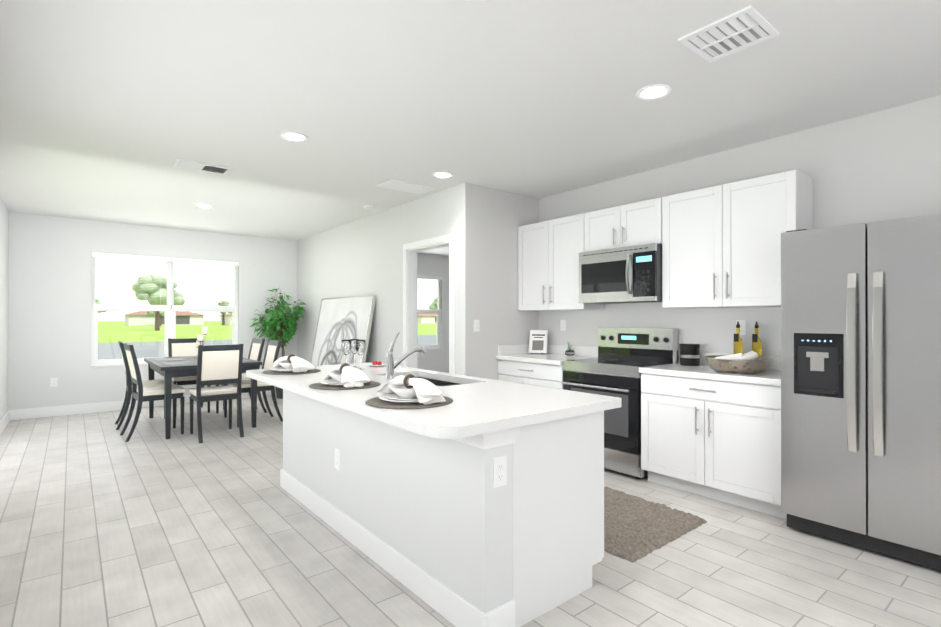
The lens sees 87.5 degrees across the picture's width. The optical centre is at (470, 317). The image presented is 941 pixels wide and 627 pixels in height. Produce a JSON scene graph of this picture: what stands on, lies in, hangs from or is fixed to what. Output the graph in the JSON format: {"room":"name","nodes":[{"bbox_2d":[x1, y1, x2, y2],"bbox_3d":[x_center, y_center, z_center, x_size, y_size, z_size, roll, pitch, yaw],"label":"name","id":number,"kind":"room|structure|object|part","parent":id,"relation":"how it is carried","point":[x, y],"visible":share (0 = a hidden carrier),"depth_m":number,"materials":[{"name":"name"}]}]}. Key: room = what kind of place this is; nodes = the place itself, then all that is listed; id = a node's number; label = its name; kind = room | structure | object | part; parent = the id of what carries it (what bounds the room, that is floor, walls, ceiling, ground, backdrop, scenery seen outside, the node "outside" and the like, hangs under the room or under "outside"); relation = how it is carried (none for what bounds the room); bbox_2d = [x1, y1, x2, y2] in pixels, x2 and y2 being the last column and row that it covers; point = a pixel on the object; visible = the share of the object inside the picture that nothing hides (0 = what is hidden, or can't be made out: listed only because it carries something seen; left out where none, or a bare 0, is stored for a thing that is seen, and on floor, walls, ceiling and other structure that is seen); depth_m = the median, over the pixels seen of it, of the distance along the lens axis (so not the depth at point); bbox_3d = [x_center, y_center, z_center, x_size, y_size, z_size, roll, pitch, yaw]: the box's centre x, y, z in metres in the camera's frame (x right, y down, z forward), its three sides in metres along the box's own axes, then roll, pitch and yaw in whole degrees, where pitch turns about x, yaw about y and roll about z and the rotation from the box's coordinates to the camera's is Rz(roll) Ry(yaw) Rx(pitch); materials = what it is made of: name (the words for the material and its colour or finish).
{"room":"kitchen and dining room","nodes":[
{"label":"kitchen and dining room","id":0,"kind":"room"},
{"bbox_2d":[0,198,8,421],"bbox_3d":[-2.287,-0.030,1.736,0.150,2.580,11.050,0,0,-39],"label":"wall","id":1,"kind":"structure","parent":0,"point":[4,268],"depth_m":5.70,"materials":[{"name":"white paint"}]},
{"bbox_2d":[0,410,10,435],"bbox_3d":[-5.317,1.206,5.602,0.016,0.130,1.160,0,0,-39],"label":"baseboard","id":2,"kind":"structure","parent":1,"relation":"attached to","point":[5,420],"depth_m":5.67,"materials":[{"name":"white"}]},
{"bbox_2d":[8,212,448,409],"bbox_3d":[-2.807,-0.011,8.523,7.950,2.580,0.150,0,0,-39],"label":"wall","id":3,"kind":"structure","parent":0,"point":[49,332],"depth_m":6.53,"materials":[{"name":"white paint"}]},
{"bbox_2d":[50,378,57,386],"bbox_3d":[-5.372,0.833,6.340,0.070,0.115,0.007,0,0,-39],"label":"outlet","id":4,"kind":"object","parent":3,"relation":"attached to","point":[53,382],"visible":1,"depth_m":6.34,"materials":[{"name":"white plastic"}]},
{"bbox_2d":[91,363,147,367],"bbox_3d":[-4.374,0.665,7.175,1.840,0.020,0.077,0,0,-39],"label":"sill","id":5,"kind":"structure","parent":3,"relation":"attached to","point":[114,366],"depth_m":6.72,"materials":[{"name":"white stone"}]},
{"bbox_2d":[11,387,275,420],"bbox_3d":[-4.315,1.210,7.188,3.570,0.130,0.020,0,0,-39],"label":"baseboard","id":6,"kind":"structure","parent":3,"relation":"attached to","point":[30,413],"depth_m":6.51,"materials":[{"name":"white"}]},
{"bbox_2d":[91,257,237,365],"bbox_3d":[-4.417,-0.115,7.230,1.840,1.540,0.060,0,0,-39],"label":"dining room window","id":7,"kind":"structure","parent":3,"relation":"in","point":[169,321],"depth_m":7.17,"materials":[{"name":"white plastic"}]},
{"bbox_2d":[91,252,238,308],"bbox_3d":[-4.382,-0.509,7.188,1.836,0.748,0.053,0,0,-39],"label":"window blinds","id":8,"kind":"object","parent":7,"relation":"attached to","point":[115,256],"visible":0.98,"depth_m":7.12,"materials":[{"name":"white plastic"}]},
{"bbox_2d":[417,279,440,348],"bbox_3d":[-0.999,-0.107,10.001,0.920,1.500,0.060,0,0,-39],"label":"bedroom window","id":9,"kind":"structure","parent":3,"relation":"in","point":[438,339],"depth_m":10.23,"materials":[{"name":"white plastic"}]},
{"bbox_2d":[417,275,441,311],"bbox_3d":[-0.964,-0.486,9.958,0.916,0.738,0.053,0,0,-39],"label":"window blinds","id":10,"kind":"object","parent":9,"relation":"attached to","point":[422,277],"visible":0.75,"depth_m":10.01,"materials":[{"name":"white plastic"}]},
{"bbox_2d":[297,185,457,373],"bbox_3d":[-1.484,-0.016,6.628,0.120,2.580,4.460,0,0,-39],"label":"wall","id":11,"kind":"structure","parent":0,"point":[362,256],"depth_m":6.18,"materials":[{"name":"white paint"}]},
{"bbox_2d":[403,233,454,373],"bbox_3d":[-0.413,0.215,5.307,0.156,2.110,0.960,0,0,-39],"label":"door frame","id":12,"kind":"structure","parent":11,"relation":"attached to","point":[450,238],"depth_m":5.58,"materials":[{"name":"white wood"}]},
{"bbox_2d":[0,395,940,626],"bbox_3d":[0.672,1.317,4.227,7.950,0.100,11.200,0,0,-39],"label":"floor","id":13,"kind":"structure","parent":0,"point":[103,523],"depth_m":2.58,"materials":[{"name":"grey tile"}]},
{"bbox_2d":[115,341,164,429],"bbox_3d":[-3.913,0.777,5.882,0.544,0.990,0.436,0,0,-37],"label":"chair","id":14,"kind":"object","parent":13,"relation":"on","point":[128,394],"visible":0.67,"depth_m":5.63,"materials":[{"name":"grey wood"}]},
{"bbox_3d":[-3.895,0.583,5.896,0.498,0.472,0.436,0,0,-37],"label":"seat","id":15,"kind":"part","parent":14,"relation":"part of","materials":[{"name":"white fabric"}]},
{"bbox_2d":[120,343,185,441],"bbox_3d":[-3.454,0.775,5.347,0.544,0.990,0.436,0,0,-42],"label":"chair","id":16,"kind":"object","parent":13,"relation":"on","point":[141,394],"visible":0.98,"depth_m":5.23,"materials":[{"name":"grey wood"}]},
{"bbox_3d":[-3.437,0.582,5.363,0.498,0.472,0.436,0,0,-42],"label":"seat","id":17,"kind":"part","parent":16,"relation":"part of","materials":[{"name":"white fabric"}]},
{"bbox_2d":[168,338,210,413],"bbox_3d":[-3.810,0.779,6.653,0.436,0.990,0.544,0,0,-39],"label":"chair","id":18,"kind":"object","parent":13,"relation":"on","point":[182,347],"visible":0.33,"depth_m":6.72,"materials":[{"name":"grey wood"}]},
{"bbox_3d":[-3.795,0.585,6.636,0.436,0.472,0.498,0,0,-39],"label":"seat","id":19,"kind":"part","parent":18,"relation":"part of","materials":[{"name":"white fabric"}]},
{"bbox_2d":[144,357,261,438],"bbox_3d":[-3.277,0.892,5.964,1.000,0.760,1.530,0,0,-39],"label":"dining table","id":20,"kind":"object","parent":13,"relation":"on","point":[168,372],"visible":0.67,"depth_m":5.36,"materials":[{"name":"grey wood"}]},
{"bbox_2d":[154,356,197,360],"bbox_3d":[-3.548,0.511,6.299,0.860,0.003,0.610,0,0,-39],"label":"mat","id":21,"kind":"object","parent":20,"relation":"on","point":[178,357],"depth_m":6.12,"materials":[{"name":"grey fabric"}]},
{"bbox_2d":[196,327,208,351],"bbox_3d":[-3.271,0.306,5.990,0.144,0.412,0.194,0,0,-39],"label":"candle holder","id":22,"kind":"object","parent":20,"relation":"on","point":[199,340],"visible":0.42,"depth_m":5.98,"materials":[{"name":"silver metal"}]},
{"bbox_2d":[161,359,249,364],"bbox_3d":[-2.997,0.509,5.619,0.860,0.003,0.580,0,0,-39],"label":"mat","id":23,"kind":"object","parent":20,"relation":"on","point":[176,363],"depth_m":5.44,"materials":[{"name":"grey fabric"}]},
{"bbox_2d":[189,344,243,442],"bbox_3d":[-2.741,0.775,5.303,0.436,0.990,0.544,0,0,-39],"label":"chair","id":24,"kind":"object","parent":13,"relation":"on","point":[218,364],"visible":1,"depth_m":5.17,"materials":[{"name":"grey wood"}]},
{"bbox_3d":[-2.755,0.582,5.321,0.436,0.472,0.498,0,0,-39],"label":"seat","id":25,"kind":"part","parent":24,"relation":"part of","materials":[{"name":"white fabric"}]},
{"bbox_2d":[216,338,266,417],"bbox_3d":[-3.065,0.779,6.569,0.544,0.990,0.436,0,0,-41],"label":"chair","id":26,"kind":"object","parent":13,"relation":"on","point":[256,349],"visible":0.46,"depth_m":6.55,"materials":[{"name":"grey wood"}]},
{"bbox_3d":[-3.082,0.585,6.555,0.498,0.472,0.436,0,0,-41],"label":"seat","id":27,"kind":"part","parent":26,"relation":"part of","materials":[{"name":"white fabric"}]},
{"bbox_2d":[228,340,282,426],"bbox_3d":[-2.631,0.777,6.018,0.544,0.990,0.436,0,0,-39],"label":"chair","id":28,"kind":"object","parent":13,"relation":"on","point":[271,353],"visible":0.54,"depth_m":5.99,"materials":[{"name":"grey wood"}]},
{"bbox_3d":[-2.648,0.584,6.004,0.498,0.472,0.436,0,0,-39],"label":"seat","id":29,"kind":"part","parent":28,"relation":"part of","materials":[{"name":"white fabric"}]},
{"bbox_2d":[250,288,306,398],"bbox_3d":[-3.006,0.392,7.709,0.853,1.769,0.832,0,0,-39],"label":"ficus tree","id":30,"kind":"object","parent":13,"relation":"on","point":[282,324],"visible":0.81,"depth_m":7.70,"materials":[{"name":"green plant"}]},
{"bbox_3d":[-2.977,1.050,7.848,0.324,0.455,0.324,0,0,-39],"label":"pot","id":31,"kind":"part","parent":30,"relation":"part of","materials":[{"name":"grey"}]},
{"bbox_2d":[310,295,375,365],"bbox_3d":[-1.816,0.494,6.679,0.045,1.572,1.624,14,-9,-38],"label":"picture","id":32,"kind":"object","parent":13,"relation":"on","point":[340,319],"visible":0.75,"depth_m":6.69,"materials":[{"name":"paper"}]},
{"bbox_2d":[270,384,614,626],"bbox_3d":[-0.402,0.841,3.010,0.814,0.846,2.428,0,0,-39],"label":"kitchen island","id":33,"kind":"object","parent":13,"relation":"on","point":[477,502],"depth_m":2.18,"materials":[{"name":"white paint"}]},
{"bbox_2d":[335,449,339,470],"bbox_3d":[-0.792,0.844,2.925,0.007,0.115,0.070,0,0,-39],"label":"outlet","id":34,"kind":"object","parent":33,"relation":"attached to","point":[337,451],"depth_m":2.92,"materials":[{"name":"white plastic"}]},
{"bbox_2d":[246,362,621,443],"bbox_3d":[-0.460,0.398,2.919,1.040,0.040,2.450,0,0,-39],"label":"island countertop","id":35,"kind":"structure","parent":33,"relation":"on","point":[479,406],"depth_m":2.23,"materials":[{"name":"white stone"}]},
{"bbox_2d":[262,354,320,374],"bbox_3d":[-1.251,0.317,3.443,0.390,0.122,0.390,0,0,43],"label":"place setting","id":36,"kind":"object","parent":35,"relation":"on","point":[289,365],"visible":1,"depth_m":3.37,"materials":[{"name":"white fabric"}]},
{"bbox_2d":[309,363,380,389],"bbox_3d":[-0.699,0.315,2.745,0.390,0.122,0.390,0,0,-33],"label":"place setting","id":37,"kind":"object","parent":35,"relation":"on","point":[345,376],"visible":1,"depth_m":2.65,"materials":[{"name":"white ceramic"}]},
{"bbox_2d":[341,339,365,369],"bbox_3d":[-0.865,0.271,3.634,0.192,0.215,0.080,0,0,12],"label":"wine glass","id":38,"kind":"object","parent":35,"relation":"on","point":[355,346],"visible":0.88,"depth_m":3.58,"materials":[{"name":"clear glass"}]},
{"bbox_2d":[367,361,385,366],"bbox_3d":[-0.730,0.360,3.840,0.156,0.040,0.156,0,0,-39],"label":"plate","id":39,"kind":"object","parent":35,"relation":"on","point":[377,364],"visible":1,"depth_m":3.82,"materials":[{"name":"white ceramic"}]},
{"bbox_2d":[385,332,425,379],"bbox_3d":[-0.403,0.234,3.088,0.293,0.288,0.062,0,0,-39],"label":"faucet","id":40,"kind":"object","parent":35,"relation":"on","point":[391,365],"depth_m":3.01,"materials":[{"name":"silver metal"}]},
{"bbox_2d":[365,374,452,408],"bbox_3d":[-0.272,0.314,2.203,0.390,0.122,0.390,0,0,-43],"label":"place setting","id":41,"kind":"object","parent":35,"relation":"on","point":[404,392],"visible":1,"depth_m":2.12,"materials":[{"name":"white fabric"}]},
{"bbox_2d":[410,377,459,385],"bbox_3d":[-0.271,0.522,3.098,0.352,0.206,0.782,0,0,-39],"label":"sink","id":42,"kind":"object","parent":35,"relation":"in","point":[438,381],"depth_m":3.27,"materials":[{"name":"silver metal"}]},
{"bbox_3d":[-0.639,0.462,2.819,0.204,0.088,2.428,0,0,-39],"label":"crown","id":43,"kind":"part","parent":33,"relation":"part of","materials":[{"name":"white"}]},
{"bbox_2d":[493,456,506,487],"bbox_3d":[0.116,0.606,1.933,0.070,0.115,0.007,0,0,-39],"label":"outlet","id":44,"kind":"object","parent":33,"relation":"attached to","point":[499,462],"depth_m":1.93,"materials":[{"name":"white plastic"}]},
{"bbox_2d":[496,358,564,388],"bbox_3d":[0.782,0.847,4.884,0.607,0.846,0.851,0,0,-39],"label":"base cabinet","id":45,"kind":"object","parent":13,"relation":"on","point":[530,373],"depth_m":4.65,"materials":[{"name":"white wood"}]},
{"bbox_2d":[496,354,587,365],"bbox_3d":[0.773,0.403,4.877,0.632,0.040,0.853,0,0,-39],"label":"countertop","id":46,"kind":"structure","parent":45,"relation":"on","point":[548,359],"depth_m":4.77,"materials":[{"name":"white stone"}]},
{"bbox_2d":[529,330,547,353],"bbox_3d":[0.716,0.258,5.193,0.190,0.249,0.137,0,0,23],"label":"cookbook stand","id":47,"kind":"object","parent":46,"relation":"on","point":[538,341],"visible":0.92,"depth_m":5.19,"materials":[{"name":"white"}]},
{"bbox_2d":[565,342,574,355],"bbox_3d":[0.991,0.293,4.853,0.142,0.179,0.195,0,0,-39],"label":"potted plant","id":48,"kind":"object","parent":46,"relation":"on","point":[569,352],"visible":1,"depth_m":4.84,"materials":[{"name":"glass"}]},
{"bbox_2d":[563,327,678,478],"bbox_3d":[1.265,0.680,4.233,0.668,1.175,0.754,0,0,-39],"label":"range","id":49,"kind":"object","parent":13,"relation":"on","point":[624,355],"visible":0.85,"depth_m":4.05,"materials":[{"name":"silver metal"}]},
{"bbox_3d":[1.029,0.567,4.042,0.060,0.022,0.650,0,0,-39],"label":"handle","id":50,"kind":"part","parent":49,"relation":"part of","materials":[{"name":"silver metal"}]},
{"bbox_3d":[1.440,0.188,4.377,0.022,0.052,0.682,0,0,-39],"label":"knob","id":51,"kind":"part","parent":49,"relation":"part of","materials":[{"name":"black plastic"}]},
{"bbox_2d":[604,487,706,562],"bbox_3d":[0.753,1.247,3.270,0.822,0.034,1.262,0,0,-39],"label":"kitchen rug","id":52,"kind":"object","parent":13,"relation":"on","point":[636,528],"visible":0.4,"depth_m":2.94,"materials":[{"name":"brown carpet"}]},
{"bbox_2d":[641,374,786,518],"bbox_3d":[1.845,0.843,3.573,0.607,0.846,0.975,0,0,-39],"label":"base cabinet","id":53,"kind":"object","parent":13,"relation":"on","point":[707,431],"depth_m":3.34,"materials":[{"name":"white wood"}]},
{"bbox_3d":[1.595,0.648,3.370,0.036,0.314,0.180,0,0,-39],"label":"cab handle","id":54,"kind":"part","parent":53,"relation":"part of","materials":[{"name":"silver metal"}]},
{"bbox_2d":[639,363,780,385],"bbox_3d":[1.837,0.399,3.564,0.632,0.040,0.988,0,0,-39],"label":"countertop","id":55,"kind":"structure","parent":53,"relation":"on","point":[766,377],"depth_m":3.40,"materials":[{"name":"white stone"}]},
{"bbox_2d":[679,343,699,365],"bbox_3d":[1.754,0.295,3.935,0.152,0.170,0.152,0,0,-39],"label":"canister","id":56,"kind":"object","parent":55,"relation":"on","point":[689,354],"visible":1,"depth_m":3.87,"materials":[{"name":"grey"}]},
{"bbox_2d":[704,351,771,373],"bbox_3d":[1.862,0.304,3.437,0.415,0.149,0.415,0,0,-39],"label":"bowl","id":57,"kind":"object","parent":55,"relation":"on","point":[751,361],"visible":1,"depth_m":3.33,"materials":[{"name":"brown stone"}]},
{"bbox_2d":[733,321,742,353],"bbox_3d":[2.009,0.203,3.692,0.063,0.352,0.062,0,0,-39],"label":"oil bottle","id":58,"kind":"object","parent":55,"relation":"on","point":[738,345],"depth_m":3.67,"materials":[{"name":"yellow glass"}]},
{"bbox_2d":[752,321,761,356],"bbox_3d":[2.096,0.203,3.600,0.064,0.352,0.062,0,0,-39],"label":"oil bottle","id":59,"kind":"object","parent":55,"relation":"on","point":[756,342],"depth_m":3.58,"materials":[{"name":"yellow glass"}]},
{"bbox_2d":[781,214,940,570],"bbox_3d":[2.379,0.366,2.762,0.790,1.755,0.910,0,0,-39],"label":"refrigerator","id":60,"kind":"object","parent":13,"relation":"on","point":[860,385],"visible":1,"depth_m":2.60,"materials":[{"name":"grey metal"}]},
{"bbox_3d":[2.060,0.238,2.570,0.051,0.950,0.150,0,0,-39],"label":"handle","id":61,"kind":"part","parent":60,"relation":"part of","materials":[{"name":"silver metal"}]},
{"bbox_2d":[0,0,940,255],"bbox_3d":[0.672,-1.363,4.234,7.950,0.100,11.200,0,0,-39],"label":"ceiling","id":62,"kind":"structure","parent":0,"point":[112,110],"depth_m":2.90,"materials":[{"name":"white paint"}]},
{"bbox_2d":[173,158,231,174],"bbox_3d":[-2.327,-1.307,4.274,0.420,0.010,0.240,0,0,-39],"label":"ceiling vent","id":63,"kind":"object","parent":62,"relation":"in","point":[199,166],"visible":0.98,"depth_m":4.26,"materials":[{"name":"white metal"}]},
{"bbox_2d":[195,204,213,208],"bbox_3d":[-3.118,-1.304,5.758,0.196,0.009,0.196,0,0,-39],"label":"recessed light","id":64,"kind":"object","parent":62,"relation":"in","point":[203,206],"visible":0.98,"depth_m":5.76,"materials":[{"name":"white"}]},
{"bbox_2d":[280,131,308,141],"bbox_3d":[-1.278,-1.310,3.567,0.196,0.009,0.196,0,0,-39],"label":"recessed light","id":65,"kind":"object","parent":62,"relation":"in","point":[290,136],"visible":1,"depth_m":3.56,"materials":[{"name":"white"}]},
{"bbox_2d":[364,205,374,209],"bbox_3d":[-1.184,-1.291,5.754,0.132,0.034,0.132,0,0,-39],"label":"smoke detector","id":66,"kind":"object","parent":62,"relation":"attached to","point":[369,207],"visible":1,"depth_m":5.71,"materials":[{"name":"white plastic"}]},
{"bbox_2d":[376,179,434,193],"bbox_3d":[-0.646,-1.305,4.916,0.520,0.010,0.280,0,0,-39],"label":"ceiling vent","id":67,"kind":"object","parent":62,"relation":"in","point":[404,186],"visible":0.98,"depth_m":4.89,"materials":[{"name":"white metal"}]},
{"bbox_2d":[432,172,452,178],"bbox_3d":[-0.255,-1.307,4.513,0.196,0.009,0.196,0,0,-39],"label":"recessed light","id":68,"kind":"object","parent":62,"relation":"in","point":[443,175],"visible":1,"depth_m":4.52,"materials":[{"name":"white plastic"}]},
{"bbox_2d":[636,84,670,100],"bbox_3d":[1.066,-1.311,2.867,0.196,0.009,0.196,0,0,-39],"label":"recessed light","id":69,"kind":"object","parent":62,"relation":"in","point":[653,92],"visible":0.98,"depth_m":2.87,"materials":[{"name":"white plastic"}]},
{"bbox_2d":[678,5,779,62],"bbox_3d":[1.206,-1.312,2.298,0.320,0.010,0.320,0,0,-39],"label":"ceiling vent","id":70,"kind":"object","parent":62,"relation":"in","point":[742,29],"visible":0.98,"depth_m":2.28,"materials":[{"name":"white metal"}]},
{"bbox_2d":[458,182,538,379],"bbox_3d":[1.485,-0.018,6.087,4.050,2.580,0.120,0,0,-39],"label":"wall","id":71,"kind":"structure","parent":0,"point":[490,221],"depth_m":4.96,"materials":[{"name":"white paint"}]},
{"bbox_2d":[474,320,478,331],"bbox_3d":[0.060,0.079,4.850,0.070,0.115,0.007,0,0,-39],"label":"light switch","id":72,"kind":"object","parent":71,"relation":"attached to","point":[476,325],"visible":1,"depth_m":4.84,"materials":[{"name":"white plastic"}]},
{"bbox_2d":[498,344,539,353],"bbox_3d":[0.521,0.334,5.208,0.607,0.099,0.020,0,0,-39],"label":"backsplash","id":73,"kind":"structure","parent":71,"relation":"attached to","point":[524,349],"depth_m":5.15,"materials":[{"name":"white stone"}]},
{"bbox_2d":[539,95,940,362],"bbox_3d":[2.786,-0.026,2.997,0.120,2.580,6.320,0,0,-39],"label":"wall","id":74,"kind":"structure","parent":0,"point":[882,165],"depth_m":3.54,"materials":[{"name":"white paint"}]},
{"bbox_2d":[518,213,603,310],"bbox_3d":[0.898,-0.521,4.976,0.317,0.890,0.860,0,0,-39],"label":"upper cabinet","id":75,"kind":"object","parent":74,"relation":"attached to","point":[548,251],"depth_m":4.85,"materials":[{"name":"white wood"}]},
{"bbox_3d":[0.760,-0.226,4.863,0.036,0.190,0.101,0,0,-39],"label":"cab mounted handle","id":76,"kind":"part","parent":75,"relation":"part of","materials":[{"name":"silver metal"}]},
{"bbox_2d":[560,320,565,330],"bbox_3d":[0.968,0.080,5.139,0.007,0.115,0.070,0,0,-39],"label":"outlet","id":77,"kind":"object","parent":74,"relation":"attached to","point":[562,325],"visible":1,"depth_m":5.14,"materials":[{"name":"white plastic"}]},
{"bbox_2d":[584,197,663,251],"bbox_3d":[1.413,-0.781,4.341,0.317,0.373,0.765,0,0,-39],"label":"upper cabinet","id":78,"kind":"object","parent":74,"relation":"attached to","point":[638,223],"depth_m":4.20,"materials":[{"name":"white wood"}]},
{"bbox_3d":[1.275,-0.703,4.229,0.036,0.150,0.101,0,0,-39],"label":"cab mounted handle","id":79,"kind":"part","parent":78,"relation":"part of","materials":[{"name":"silver metal"}]},
{"bbox_2d":[579,243,661,303],"bbox_3d":[1.358,-0.363,4.295,0.458,0.456,0.755,0,0,-39],"label":"microwave","id":80,"kind":"object","parent":78,"relation":"attached to","point":[630,274],"visible":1,"depth_m":4.13,"materials":[{"name":"grey metal"}]},
{"bbox_3d":[1.295,-0.358,4.048,0.049,0.331,0.022,0,0,-39],"label":"handle","id":81,"kind":"part","parent":80,"relation":"part of","materials":[{"name":"silver metal"}]},
{"bbox_2d":[540,344,780,369],"bbox_3d":[1.571,0.332,4.379,0.020,0.099,2.590,0,0,-39],"label":"backsplash","id":82,"kind":"structure","parent":74,"relation":"attached to","point":[775,364],"depth_m":4.82,"materials":[{"name":"white stone"}]},
{"bbox_2d":[662,170,812,307],"bbox_3d":[1.953,-0.525,3.674,0.317,0.890,0.940,0,0,-39],"label":"upper cabinet","id":83,"kind":"object","parent":74,"relation":"attached to","point":[721,248],"depth_m":3.52,"materials":[{"name":"white wood"}]},
{"bbox_3d":[1.815,-0.230,3.561,0.036,0.190,0.101,0,0,-39],"label":"cab mounted handle","id":84,"kind":"part","parent":83,"relation":"part of","materials":[{"name":"silver metal"}]},
{"bbox_2d":[736,320,745,334],"bbox_3d":[2.076,0.076,3.772,0.007,0.115,0.070,0,0,-39],"label":"outlet","id":85,"kind":"object","parent":74,"relation":"attached to","point":[742,323],"visible":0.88,"depth_m":3.76,"materials":[{"name":"white plastic"}]},
{"label":"outside","id":86,"kind":"structure","parent":0,"visible":0},
{"bbox_2d":[98,321,436,363],"bbox_3d":[-63.063,1.688,77.492,600.000,0.160,600.000,0,0,-39],"label":"lawn","id":87,"kind":"structure","parent":86,"point":[180,334],"depth_m":54.84,"materials":[{"name":"green plant"}]},
{"bbox_2d":[95,299,105,312],"bbox_3d":[-75.124,-1.235,97.140,5.645,5.815,4.196,0,0,-39],"label":"tree","id":88,"kind":"object","parent":87,"relation":"on","point":[97,302],"depth_m":97.19,"materials":[{"name":"green plant"}]},
{"bbox_2d":[147,311,163,325],"bbox_3d":[-65.056,-0.914,102.793,4.681,5.205,4.132,0,0,-39],"label":"tree","id":89,"kind":"object","parent":87,"relation":"on","point":[152,313],"depth_m":101.34,"materials":[{"name":"green plant"}]},
{"bbox_2d":[131,273,184,330],"bbox_3d":[-37.672,-1.876,59.269,5.250,6.886,6.795,0,0,-39],"label":"tree","id":90,"kind":"object","parent":87,"relation":"on","point":[152,298],"depth_m":57.78,"materials":[{"name":"green plant"}]},
{"bbox_2d":[125,311,203,325],"bbox_3d":[-69.523,0.040,111.681,15.061,3.322,11.000,0,0,-39],"label":"house","id":91,"kind":"structure","parent":87,"relation":"on","point":[185,318],"materials":[{"name":"white paint"}]},
{"bbox_2d":[218,300,231,324],"bbox_3d":[-53.904,-1.081,107.766,3.637,5.564,3.877,0,0,-39],"label":"tree","id":92,"kind":"object","parent":87,"relation":"on","point":[223,302],"depth_m":107.54,"materials":[{"name":"green plant"}]},
{"bbox_2d":[218,313,231,324],"bbox_3d":[-54.969,0.080,122.714,12.508,3.303,11.000,0,0,-39],"label":"house","id":93,"kind":"structure","parent":87,"relation":"on","point":[229,315],"materials":[{"name":"white paint"}]},
{"bbox_2d":[98,335,436,359],"bbox_3d":[-5.756,1.476,30.618,150.000,0.004,17.000,0,0,-39],"label":"road","id":94,"kind":"structure","parent":87,"relation":"on","point":[137,349],"depth_m":24.85,"materials":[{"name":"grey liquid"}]},
{"bbox_2d":[417,313,436,322],"bbox_3d":[-12.818,0.157,162.136,15.576,3.364,11.000,0,0,-39],"label":"house","id":95,"kind":"structure","parent":87,"relation":"on","point":[422,315],"materials":[{"name":"white paint"}]},
{"bbox_2d":[429,298,436,309],"bbox_3d":[-5.233,-1.375,98.121,5.829,6.099,5.392,0,0,-39],"label":"tree","id":96,"kind":"object","parent":87,"relation":"on","point":[434,304],"depth_m":97.03,"materials":[{"name":"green plant"}]}
]}

